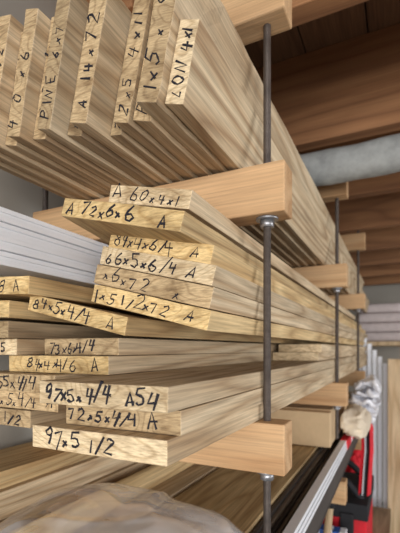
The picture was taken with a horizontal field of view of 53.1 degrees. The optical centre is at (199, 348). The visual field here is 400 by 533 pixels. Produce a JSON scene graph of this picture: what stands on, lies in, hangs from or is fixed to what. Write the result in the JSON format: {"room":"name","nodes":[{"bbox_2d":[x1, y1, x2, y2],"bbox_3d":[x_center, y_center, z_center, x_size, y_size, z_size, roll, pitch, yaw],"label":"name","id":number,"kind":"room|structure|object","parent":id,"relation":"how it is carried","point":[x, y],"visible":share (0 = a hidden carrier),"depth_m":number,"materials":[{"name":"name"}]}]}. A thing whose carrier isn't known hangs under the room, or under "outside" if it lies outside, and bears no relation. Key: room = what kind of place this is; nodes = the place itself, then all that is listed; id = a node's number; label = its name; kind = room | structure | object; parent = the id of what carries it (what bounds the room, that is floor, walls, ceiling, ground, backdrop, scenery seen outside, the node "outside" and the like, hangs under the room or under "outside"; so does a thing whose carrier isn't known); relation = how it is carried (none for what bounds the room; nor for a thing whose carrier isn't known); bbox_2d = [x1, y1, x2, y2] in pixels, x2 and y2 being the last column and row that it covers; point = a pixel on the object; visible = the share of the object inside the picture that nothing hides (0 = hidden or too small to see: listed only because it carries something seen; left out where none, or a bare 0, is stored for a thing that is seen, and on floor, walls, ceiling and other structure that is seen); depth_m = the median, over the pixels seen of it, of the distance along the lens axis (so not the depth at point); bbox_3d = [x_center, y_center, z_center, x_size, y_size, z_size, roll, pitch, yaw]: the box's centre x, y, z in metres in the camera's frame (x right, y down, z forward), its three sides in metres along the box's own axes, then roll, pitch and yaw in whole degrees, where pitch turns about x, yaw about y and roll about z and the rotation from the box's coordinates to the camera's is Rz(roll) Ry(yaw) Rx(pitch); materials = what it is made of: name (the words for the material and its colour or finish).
{"room":"woodworking shop","nodes":[
{"label":"woodworking shop","id":0,"kind":"room"},
{"bbox_2d":[0,0,63,448],"bbox_3d":[-0.267,0.265,0.802,0.050,1.970,6.200,0,0,26],"label":"wall","id":1,"kind":"structure","parent":0,"point":[21,196],"depth_m":0.67,"materials":[{"name":"paint"}]},
{"bbox_2d":[331,477,346,504],"bbox_3d":[0.181,0.370,1.137,0.445,0.060,0.038,0,0,26],"label":"crossarm","id":2,"kind":"object","parent":1,"relation":"attached to","point":[340,497],"visible":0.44,"depth_m":1.03,"materials":[{"name":"brown wood"}]},
{"bbox_2d":[355,439,360,449],"bbox_3d":[0.456,0.370,1.692,0.445,0.060,0.038,0,0,26],"label":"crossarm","id":3,"kind":"object","parent":1,"relation":"attached to","point":[358,445],"visible":0.02,"depth_m":1.59,"materials":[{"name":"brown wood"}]},
{"bbox_2d":[352,341,399,346],"bbox_3d":[1.160,-0.033,2.868,0.665,0.025,0.930,0,0,26],"label":"storage shelf","id":4,"kind":"object","parent":1,"relation":"attached to","point":[378,343],"visible":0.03,"depth_m":2.38,"materials":[{"name":"brown wood"}]},
{"bbox_2d":[356,303,399,341],"bbox_3d":[1.219,-0.165,2.688,0.320,0.238,0.500,0,0,26],"label":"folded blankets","id":5,"kind":"object","parent":4,"relation":"on","point":[381,322],"visible":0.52,"depth_m":2.47,"materials":[{"name":"white fabric"}]},
{"bbox_2d":[372,506,390,532],"bbox_3d":[0.432,0.787,1.544,0.535,0.025,1.150,0,0,26],"label":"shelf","id":6,"kind":"object","parent":1,"relation":"attached to","point":[381,517],"visible":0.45,"depth_m":1.81,"materials":[{"name":"brown wood"}]},
{"bbox_2d":[323,503,335,532],"bbox_3d":[0.347,0.595,1.112,0.064,0.362,0.028,0,0,-10],"label":"handle","id":7,"kind":"object","parent":6,"relation":"on","point":[329,516],"visible":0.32,"depth_m":1.11,"materials":[{"name":"brown wood"}]},
{"bbox_2d":[318,524,346,532],"bbox_3d":[0.370,0.647,1.167,0.108,0.254,0.040,0,0,26],"label":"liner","id":8,"kind":"object","parent":6,"relation":"on","point":[335,529],"visible":0.38,"depth_m":1.15,"materials":[{"name":"blue plastic"}]},
{"bbox_2d":[322,460,373,532],"bbox_3d":[0.473,0.587,1.389,0.225,0.375,0.340,0,0,26],"label":"tool bag","id":9,"kind":"object","parent":6,"relation":"on","point":[356,515],"visible":0.27,"depth_m":1.23,"materials":[{"name":"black fabric"}]},
{"bbox_2d":[358,423,373,495],"bbox_3d":[0.533,0.345,1.292,0.050,0.229,0.091,0,0,26],"label":"strap","id":10,"kind":"object","parent":9,"relation":"on","point":[367,443],"visible":0.71,"depth_m":1.28,"materials":[{"name":"red fabric"}]},
{"bbox_2d":[345,449,360,472],"bbox_3d":[0.672,0.610,1.786,0.157,0.363,0.215,0,0,26],"label":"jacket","id":11,"kind":"object","parent":6,"relation":"on","point":[356,456],"visible":0.08,"depth_m":1.72,"materials":[{"name":"fabric"}]},
{"bbox_2d":[42,188,47,323],"bbox_3d":[-0.254,-0.120,0.655,0.027,0.710,0.027,0,0,26],"label":"rod","id":12,"kind":"object","parent":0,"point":[44,191],"visible":0.02,"depth_m":0.65,"materials":[{"name":"metal"}]},
{"bbox_2d":[221,0,291,45],"bbox_3d":[-0.077,-0.427,0.568,0.409,0.065,0.038,0,0,26],"label":"crossarm","id":13,"kind":"object","parent":12,"relation":"attached to","point":[248,17],"visible":0.28,"depth_m":0.48,"materials":[{"name":"brown wood"}]},
{"bbox_2d":[256,23,277,532],"bbox_3d":[0.082,-0.120,0.489,0.027,0.710,0.027,0,0,26],"label":"rod","id":14,"kind":"object","parent":13,"relation":"hanging from","point":[266,222],"visible":0.82,"depth_m":0.48,"materials":[{"name":"metal"}]},
{"bbox_2d":[33,159,291,244],"bbox_3d":[-0.077,-0.190,0.568,0.409,0.060,0.038,0,0,26],"label":"crossarm","id":15,"kind":"object","parent":14,"relation":"attached to","point":[243,195],"visible":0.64,"depth_m":0.49,"materials":[{"name":"brown wood"}]},
{"bbox_2d":[0,161,81,199],"bbox_3d":[0.175,-0.281,1.307,0.044,0.121,1.901,0,0,26],"label":"board","id":16,"kind":"object","parent":15,"relation":"on","point":[3,166],"visible":0.09,"depth_m":0.53,"materials":[{"name":"beige wood"}]},
{"bbox_2d":[0,152,94,199],"bbox_3d":[0.213,-0.291,1.336,0.049,0.140,2.001,0,0,26],"label":"board","id":17,"kind":"object","parent":16,"relation":"on","point":[4,158],"visible":0.1,"depth_m":0.52,"materials":[{"name":"beige wood"}]},
{"bbox_2d":[0,15,104,198],"bbox_3d":[0.270,-0.286,1.410,0.047,0.131,2.201,0,0,26],"label":"board","id":18,"kind":"object","parent":15,"relation":"on","point":[11,30],"visible":0.2,"depth_m":0.43,"materials":[{"name":"brown wood"}]},
{"bbox_2d":[5,32,109,196],"bbox_3d":[0.293,-0.280,1.416,0.044,0.119,2.202,0,0,26],"label":"board","id":19,"kind":"object","parent":18,"relation":"on","point":[10,142],"visible":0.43,"depth_m":0.47,"materials":[{"name":"beige wood"}]},
{"bbox_2d":[7,8,111,191],"bbox_3d":[0.238,-0.284,1.262,0.045,0.126,1.902,0,0,26],"label":"board","id":20,"kind":"object","parent":19,"relation":"on","point":[36,28],"visible":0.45,"depth_m":0.41,"materials":[{"name":"brown wood"}]},
{"bbox_2d":[33,17,129,185],"bbox_3d":[0.285,-0.283,1.313,0.047,0.125,2.001,0,0,26],"label":"board","id":21,"kind":"object","parent":15,"relation":"on","point":[39,136],"visible":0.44,"depth_m":0.45,"materials":[{"name":"beige wood"}]},
{"bbox_2d":[37,0,146,186],"bbox_3d":[0.276,-0.289,1.248,0.049,0.137,1.901,0,0,26],"label":"board","id":22,"kind":"object","parent":21,"relation":"on","point":[70,18],"visible":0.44,"depth_m":0.40,"materials":[{"name":"brown wood"}]},
{"bbox_2d":[68,27,160,186],"bbox_3d":[0.401,-0.276,1.464,0.042,0.111,2.352,0,0,26],"label":"board","id":23,"kind":"object","parent":22,"relation":"on","point":[74,132],"visible":0.16,"depth_m":0.46,"materials":[{"name":"beige wood"}]},
{"bbox_2d":[71,0,173,184],"bbox_3d":[0.380,-0.285,1.372,0.048,0.129,2.203,0,0,26],"label":"board","id":24,"kind":"object","parent":15,"relation":"on","point":[108,21],"visible":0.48,"depth_m":0.40,"materials":[{"name":"brown wood"}]},
{"bbox_2d":[110,43,329,294],"bbox_3d":[0.343,-0.270,1.260,0.039,0.099,1.900,0,0,26],"label":"board","id":25,"kind":"object","parent":24,"relation":"on","point":[117,133],"visible":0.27,"depth_m":0.47,"materials":[{"name":"beige wood"}]},
{"bbox_2d":[113,0,334,294],"bbox_3d":[0.379,-0.291,1.282,0.050,0.140,2.002,0,0,26],"label":"board","id":26,"kind":"object","parent":25,"relation":"on","point":[138,34],"visible":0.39,"depth_m":0.39,"materials":[{"name":"beige wood"}]},
{"bbox_2d":[133,5,355,310],"bbox_3d":[0.442,-0.280,1.370,0.046,0.120,2.203,0,0,26],"label":"board","id":27,"kind":"object","parent":26,"relation":"on","point":[141,116],"visible":0.16,"depth_m":0.44,"materials":[{"name":"beige wood"}]},
{"bbox_2d":[136,0,363,294],"bbox_3d":[0.409,-0.291,1.249,0.055,0.142,2.004,0,0,26],"label":"board","id":28,"kind":"object","parent":15,"relation":"on","point":[167,15],"visible":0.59,"depth_m":0.43,"materials":[{"name":"brown wood"}]},
{"bbox_2d":[179,418,291,475],"bbox_3d":[-0.077,0.117,0.568,0.409,0.060,0.038,0,0,26],"label":"crossarm","id":29,"kind":"object","parent":14,"relation":"attached to","point":[265,447],"visible":0.45,"depth_m":0.48,"materials":[{"name":"brown wood"}]},
{"bbox_2d":[0,407,65,427],"bbox_3d":[0.195,0.077,1.365,0.141,0.019,2.001,0,0,26],"label":"board","id":30,"kind":"object","parent":29,"relation":"on","point":[26,418],"visible":0.27,"depth_m":0.45,"materials":[{"name":"beige wood"}]},
{"bbox_2d":[0,390,65,411],"bbox_3d":[0.231,0.057,1.349,0.141,0.020,2.001,0,0,26],"label":"board","id":31,"kind":"object","parent":30,"relation":"on","point":[9,399],"visible":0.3,"depth_m":0.44,"materials":[{"name":"beige wood"}]},
{"bbox_2d":[0,370,97,392],"bbox_3d":[0.252,0.037,1.388,0.141,0.020,2.101,0,0,26],"label":"board","id":32,"kind":"object","parent":31,"relation":"on","point":[9,381],"visible":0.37,"depth_m":0.44,"materials":[{"name":"brown wood"}]},
{"bbox_2d":[0,339,44,354],"bbox_3d":[0.200,-0.003,1.429,0.120,0.019,2.101,0,0,26],"label":"board","id":33,"kind":"object","parent":32,"relation":"on","point":[7,346],"visible":0.34,"depth_m":0.47,"materials":[{"name":"brown wood"}]},
{"bbox_2d":[0,321,283,343],"bbox_3d":[0.198,-0.022,1.413,0.121,0.019,2.101,0,0,26],"label":"board","id":34,"kind":"object","parent":33,"relation":"on","point":[8,329],"visible":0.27,"depth_m":0.51,"materials":[{"name":"beige wood"}]},
{"bbox_2d":[0,300,89,326],"bbox_3d":[0.176,-0.047,1.363,0.131,0.026,2.001,0,0,26],"label":"board","id":35,"kind":"object","parent":34,"relation":"on","point":[10,310],"visible":0.29,"depth_m":0.46,"materials":[{"name":"yellow wood"}]},
{"bbox_2d":[0,276,145,316],"bbox_3d":[0.199,-0.072,1.352,0.141,0.027,2.001,0,0,26],"label":"board","id":36,"kind":"object","parent":35,"relation":"on","point":[13,288],"visible":0.48,"depth_m":0.46,"materials":[{"name":"yellow wood"}]},
{"bbox_2d":[0,206,108,287],"bbox_3d":[0.171,-0.126,1.349,0.109,0.064,2.230,0,0,26],"label":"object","id":37,"kind":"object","parent":36,"relation":"on","point":[29,246],"depth_m":0.50,"materials":[{"name":"white wood"}]},
{"bbox_2d":[9,352,272,374],"bbox_3d":[0.348,0.017,1.476,0.150,0.020,2.301,0,0,26],"label":"board","id":38,"kind":"object","parent":32,"relation":"on","point":[71,364],"visible":0.72,"depth_m":0.46,"materials":[{"name":"brown wood"}]},
{"bbox_2d":[45,338,278,354],"bbox_3d":[0.329,-0.003,1.393,0.110,0.019,2.101,0,0,26],"label":"board","id":39,"kind":"object","parent":38,"relation":"on","point":[79,346],"visible":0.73,"depth_m":0.47,"materials":[{"name":"brown wood"}]},
{"bbox_2d":[28,296,351,345],"bbox_3d":[0.353,-0.038,1.412,0.142,0.050,2.201,0,0,26],"label":"board","id":40,"kind":"object","parent":39,"relation":"on","point":[115,322],"visible":0.81,"depth_m":0.44,"materials":[{"name":"yellow wood"}]},
{"bbox_2d":[33,362,366,466],"bbox_3d":[0.445,0.077,1.400,0.141,0.020,2.401,0,0,26],"label":"board","id":41,"kind":"object","parent":29,"relation":"on","point":[135,446],"visible":0.61,"depth_m":0.33,"materials":[{"name":"brown wood"}]},
{"bbox_2d":[66,358,366,435],"bbox_3d":[0.420,0.057,1.318,0.119,0.020,2.201,0,0,26],"label":"board","id":42,"kind":"object","parent":41,"relation":"on","point":[181,422],"visible":0.61,"depth_m":0.34,"materials":[{"name":"brown wood"}]},
{"bbox_2d":[40,354,366,412],"bbox_3d":[0.450,0.036,1.394,0.131,0.022,2.401,0,0,26],"label":"board","id":43,"kind":"object","parent":42,"relation":"on","point":[160,391],"visible":0.87,"depth_m":0.35,"materials":[{"name":"brown wood"}]},
{"bbox_2d":[272,350,364,360],"bbox_3d":[0.573,0.017,1.636,0.106,0.019,1.600,0,0,26],"label":"board","id":44,"kind":"object","parent":43,"relation":"on","point":[278,356],"visible":0.75,"depth_m":0.93,"materials":[{"name":"brown wood"}]},
{"bbox_2d":[279,344,365,351],"bbox_3d":[0.587,-0.002,1.651,0.100,0.019,1.600,0,0,26],"label":"board","id":45,"kind":"object","parent":44,"relation":"on","point":[282,347],"visible":0.81,"depth_m":0.94,"materials":[{"name":"brown wood"}]},
{"bbox_2d":[91,284,363,345],"bbox_3d":[0.367,-0.043,1.250,0.146,0.053,1.901,0,0,26],"label":"board","id":46,"kind":"object","parent":45,"relation":"on","point":[140,304],"visible":0.97,"depth_m":0.41,"materials":[{"name":"yellow wood"}]},
{"bbox_2d":[94,264,364,341],"bbox_3d":[0.369,-0.064,1.252,0.145,0.054,1.901,0,0,26],"label":"board","id":47,"kind":"object","parent":46,"relation":"on","point":[168,289],"visible":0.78,"depth_m":0.41,"materials":[{"name":"brown wood"}]},
{"bbox_2d":[100,246,367,337],"bbox_3d":[0.418,-0.085,1.344,0.140,0.052,2.101,0,0,26],"label":"board","id":48,"kind":"object","parent":47,"relation":"on","point":[206,274],"visible":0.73,"depth_m":0.41,"materials":[{"name":"brown wood"}]},
{"bbox_2d":[109,235,365,333],"bbox_3d":[0.399,-0.104,1.303,0.129,0.048,2.001,0,0,26],"label":"board","id":49,"kind":"object","parent":48,"relation":"on","point":[203,253],"visible":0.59,"depth_m":0.42,"materials":[{"name":"yellow wood"}]},
{"bbox_2d":[61,198,361,327],"bbox_3d":[0.342,-0.127,1.225,0.146,0.052,1.901,0,0,26],"label":"board","id":50,"kind":"object","parent":49,"relation":"on","point":[102,219],"visible":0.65,"depth_m":0.39,"materials":[{"name":"yellow wood"}]},
{"bbox_2d":[109,183,354,319],"bbox_3d":[0.303,-0.149,1.106,0.100,0.039,1.601,0,0,26],"label":"board","id":51,"kind":"object","parent":50,"relation":"on","point":[188,201],"visible":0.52,"depth_m":0.41,"materials":[{"name":"brown wood"}]},
{"bbox_2d":[244,0,399,68],"bbox_3d":[1.198,-0.740,0.076,3.320,0.040,6.200,0,0,26],"label":"ceiling","id":52,"kind":"structure","parent":0,"point":[369,16],"depth_m":0.90,"materials":[{"name":"brown wood"}]},
{"bbox_2d":[122,0,133,11],"bbox_3d":[0.370,-0.480,1.513,0.040,0.039,2.160,0,0,26],"label":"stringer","id":53,"kind":"object","parent":52,"relation":"attached to","point":[129,3],"visible":0.12,"depth_m":0.54,"materials":[{"name":"brown wood"}]},
{"bbox_2d":[87,0,368,27],"bbox_3d":[1.178,-0.610,0.091,3.160,0.220,0.038,0,0,26],"label":"joist","id":54,"kind":"object","parent":52,"relation":"attached to","point":[303,11],"depth_m":0.59,"materials":[{"name":"brown wood"}]},
{"bbox_2d":[256,23,399,151],"bbox_3d":[1.355,-0.610,0.450,3.160,0.220,0.038,0,0,26],"label":"joist","id":55,"kind":"object","parent":52,"relation":"attached to","point":[347,90],"depth_m":0.94,"materials":[{"name":"brown wood"}]},
{"bbox_2d":[298,130,399,202],"bbox_3d":[1.533,-0.610,0.808,3.160,0.220,0.038,0,0,26],"label":"joist","id":56,"kind":"object","parent":52,"relation":"attached to","point":[390,183],"depth_m":1.28,"materials":[{"name":"brown wood"}]},
{"bbox_2d":[300,133,399,186],"bbox_3d":[1.269,-0.424,0.445,2.882,0.086,0.078,0,0,26],"label":"ventilation duct","id":57,"kind":"object","parent":52,"relation":"hanging from","point":[380,156],"visible":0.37,"depth_m":0.88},
{"bbox_2d":[324,192,399,233],"bbox_3d":[1.710,-0.610,1.166,3.160,0.220,0.038,0,0,26],"label":"joist","id":58,"kind":"object","parent":52,"relation":"attached to","point":[377,211],"depth_m":1.65,"materials":[{"name":"brown wood"}]},
{"bbox_2d":[340,226,399,252],"bbox_3d":[1.887,-0.610,1.525,3.160,0.220,0.038,0,0,26],"label":"joist","id":59,"kind":"object","parent":52,"relation":"attached to","point":[383,238],"depth_m":1.99,"materials":[{"name":"brown wood"}]},
{"bbox_2d":[350,248,399,266],"bbox_3d":[2.065,-0.610,1.883,3.160,0.220,0.038,0,0,26],"label":"joist","id":60,"kind":"object","parent":52,"relation":"attached to","point":[390,256],"depth_m":2.37,"materials":[{"name":"brown wood"}]},
{"bbox_2d":[359,264,399,277],"bbox_3d":[2.242,-0.610,2.242,3.160,0.220,0.038,0,0,26],"label":"joist","id":61,"kind":"object","parent":52,"relation":"attached to","point":[392,269],"depth_m":2.72,"materials":[{"name":"brown wood"}]},
{"bbox_2d":[362,275,399,285],"bbox_3d":[2.420,-0.610,2.600,3.160,0.220,0.038,0,0,26],"label":"joist","id":62,"kind":"object","parent":52,"relation":"attached to","point":[395,279],"depth_m":3.08,"materials":[{"name":"brown wood"}]},
{"bbox_2d":[348,284,399,501],"bbox_3d":[2.529,0.265,2.821,3.170,1.970,0.100,0,0,26],"label":"wall","id":63,"kind":"structure","parent":0,"point":[389,293],"depth_m":3.28,"materials":[{"name":"paint"}]},
{"bbox_3d":[1.198,1.300,0.076,3.320,0.100,6.200,0,0,26],"label":"floor","id":64,"kind":"structure","parent":0,"visible":0},
{"bbox_2d":[359,337,386,507],"bbox_3d":[0.927,0.575,2.162,0.030,1.350,0.165,0,0,-39],"label":"bundle","id":65,"kind":"object","parent":64,"relation":"on","point":[368,368],"visible":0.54,"depth_m":2.13,"materials":[{"name":"plastic"}]},
{"bbox_2d":[388,359,399,532],"bbox_3d":[0.987,0.650,1.977,0.105,1.200,0.020,0,0,26],"label":"plank","id":66,"kind":"object","parent":64,"relation":"on","point":[393,364],"visible":1,"depth_m":1.98,"materials":[{"name":"brown wood"}]},
{"bbox_3d":[-0.099,0.370,0.572,0.445,0.060,0.038,0,0,26],"label":"crossarm","id":67,"kind":"object","parent":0,"visible":0},
{"bbox_3d":[0.134,0.325,1.217,0.151,0.029,2.200,0,0,26],"label":"board","id":68,"kind":"object","parent":67,"relation":"on","visible":0},
{"bbox_3d":[0.142,0.295,1.235,0.151,0.029,2.200,0,0,26],"label":"board","id":69,"kind":"object","parent":68,"relation":"on","visible":0},
{"bbox_2d":[94,464,220,530],"bbox_3d":[0.150,0.265,1.254,0.151,0.029,2.200,0,0,26],"label":"board","id":70,"kind":"object","parent":69,"relation":"on","point":[179,483],"visible":0.07,"depth_m":0.73,"materials":[{"name":"brown wood"}]},
{"bbox_2d":[0,462,152,532],"bbox_3d":[0.067,0.229,1.217,0.111,0.040,2.200,0,0,26],"label":"board","id":71,"kind":"object","parent":70,"relation":"on","point":[29,515],"visible":0.05,"depth_m":0.57,"materials":[{"name":"beige wood"}]},
{"bbox_2d":[0,456,134,520],"bbox_3d":[0.060,0.191,1.220,0.111,0.034,2.200,0,0,26],"label":"board","id":72,"kind":"object","parent":71,"relation":"on","point":[24,495],"visible":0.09,"depth_m":0.56,"materials":[{"name":"brown wood"}]},
{"bbox_2d":[0,441,93,489],"bbox_3d":[0.058,0.163,1.221,0.100,0.022,2.200,0,0,26],"label":"board","id":73,"kind":"object","parent":72,"relation":"on","point":[22,462],"visible":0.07,"depth_m":0.56,"materials":[{"name":"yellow wood"}]},
{"bbox_3d":[0.023,-0.120,1.215,0.027,0.710,0.027,0,0,26],"label":"rod","id":74,"kind":"object","parent":72,"relation":"on","visible":0},
{"bbox_2d":[292,263,347,289],"bbox_3d":[0.199,-0.190,1.128,0.409,0.060,0.038,0,0,26],"label":"crossarm","id":75,"kind":"object","parent":74,"relation":"attached to","point":[324,277],"visible":0.44,"depth_m":1.04,"materials":[{"name":"brown wood"}]},
{"bbox_2d":[316,182,347,202],"bbox_3d":[0.199,-0.427,1.128,0.409,0.065,0.038,0,0,26],"label":"crossarm","id":76,"kind":"object","parent":74,"relation":"attached to","point":[328,193],"visible":0.23,"depth_m":1.04,"materials":[{"name":"brown wood"}]},
{"bbox_2d":[332,198,341,438],"bbox_3d":[0.359,-0.120,1.049,0.027,0.710,0.027,0,0,26],"label":"rod","id":77,"kind":"object","parent":76,"relation":"hanging from","point":[336,289],"visible":0.81,"depth_m":1.04,"materials":[{"name":"metal"}]},
{"bbox_2d":[293,382,347,406],"bbox_3d":[0.199,0.117,1.128,0.409,0.060,0.038,0,0,26],"label":"crossarm","id":78,"kind":"object","parent":77,"relation":"attached to","point":[332,394],"visible":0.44,"depth_m":1.04,"materials":[{"name":"brown wood"}]},
{"bbox_2d":[9,461,193,532],"bbox_3d":[0.116,0.230,1.131,0.036,0.036,2.070,0,0,26],"label":"board","id":79,"kind":"object","parent":70,"relation":"on","point":[151,476],"visible":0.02,"depth_m":0.64,"materials":[{"name":"yellow wood"}]},
{"bbox_3d":[0.321,0.325,1.236,0.150,0.029,2.400,0,0,26],"label":"board","id":80,"kind":"object","parent":67,"relation":"on","visible":0},
{"bbox_2d":[251,430,343,532],"bbox_3d":[0.286,0.298,0.946,0.040,0.084,1.850,0,0,26],"label":"stack","id":81,"kind":"object","parent":80,"relation":"on","point":[284,508],"visible":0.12,"depth_m":0.76,"materials":[{"name":"brown wood"}]},
{"bbox_2d":[282,433,358,532],"bbox_3d":[0.324,0.295,0.955,0.019,0.090,1.900,0,0,26],"label":"trim","id":82,"kind":"structure","parent":81,"relation":"attached to","point":[310,514],"depth_m":0.78,"materials":[{"name":"plastic"}]},
{"bbox_2d":[340,404,371,438],"bbox_3d":[0.460,0.212,1.178,0.076,0.088,0.223,0,0,26],"label":"sack","id":83,"kind":"object","parent":82,"relation":"on","point":[355,421],"visible":1,"depth_m":1.10,"materials":[{"name":"beige fabric"}]},
{"bbox_2d":[348,374,381,423],"bbox_3d":[0.574,0.170,1.387,0.111,0.161,0.192,0,0,26],"label":"plastic sheeting","id":84,"kind":"object","parent":82,"relation":"on","point":[372,403],"visible":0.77,"depth_m":1.33,"materials":[{"name":"plastic"}]},
{"bbox_3d":[0.329,0.295,1.254,0.151,0.029,2.400,0,0,26],"label":"board","id":85,"kind":"object","parent":80,"relation":"on","visible":0},
{"bbox_2d":[148,392,353,532],"bbox_3d":[0.338,0.265,1.272,0.151,0.029,2.400,0,0,26],"label":"board","id":86,"kind":"object","parent":85,"relation":"on","point":[237,495],"visible":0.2,"depth_m":0.67,"materials":[{"name":"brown wood"}]},
{"bbox_2d":[0,483,242,532],"bbox_3d":[-0.123,0.205,0.417,0.320,0.083,0.385,0,0,19],"label":"clear plastic bag","id":87,"kind":"object","parent":86,"relation":"on","point":[128,512],"visible":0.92,"depth_m":0.42,"materials":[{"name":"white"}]},
{"bbox_2d":[271,393,348,447],"bbox_3d":[0.358,0.202,1.240,0.154,0.091,0.460,0,0,26],"label":"cardboard box","id":88,"kind":"object","parent":86,"relation":"on","point":[312,425],"visible":0.52,"depth_m":1.03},
{"bbox_3d":[0.298,-0.120,1.770,0.027,0.710,0.027,0,0,26],"label":"rod","id":89,"kind":"object","parent":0,"visible":0},
{"bbox_2d":[340,232,365,251],"bbox_3d":[0.474,-0.427,1.683,0.409,0.065,0.038,0,0,26],"label":"crossarm","id":90,"kind":"object","parent":89,"relation":"attached to","point":[357,241],"visible":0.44,"depth_m":1.59,"materials":[{"name":"brown wood"}]},
{"bbox_2d":[354,230,361,370],"bbox_3d":[0.634,-0.120,1.604,0.027,0.710,0.027,0,0,26],"label":"rod","id":91,"kind":"object","parent":90,"relation":"hanging from","point":[357,310],"visible":0.56,"depth_m":1.60,"materials":[{"name":"metal"}]},
{"bbox_2d":[328,293,365,309],"bbox_3d":[0.474,-0.190,1.683,0.409,0.060,0.038,0,0,26],"label":"crossarm","id":92,"kind":"object","parent":91,"relation":"attached to","point":[348,301],"visible":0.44,"depth_m":1.60,"materials":[{"name":"brown wood"}]},
{"bbox_2d":[165,19,368,312],"bbox_3d":[0.505,-0.258,1.412,0.035,0.076,2.353,0,0,26],"label":"board","id":93,"kind":"object","parent":92,"relation":"on","point":[203,92],"visible":0.84,"depth_m":0.43,"materials":[{"name":"brown wood"}]},
{"bbox_2d":[334,371,365,385],"bbox_3d":[0.474,0.117,1.683,0.409,0.060,0.038,0,0,26],"label":"crossarm","id":94,"kind":"object","parent":91,"relation":"attached to","point":[355,376],"visible":0.2,"depth_m":1.60,"materials":[{"name":"brown wood"}]}
]}

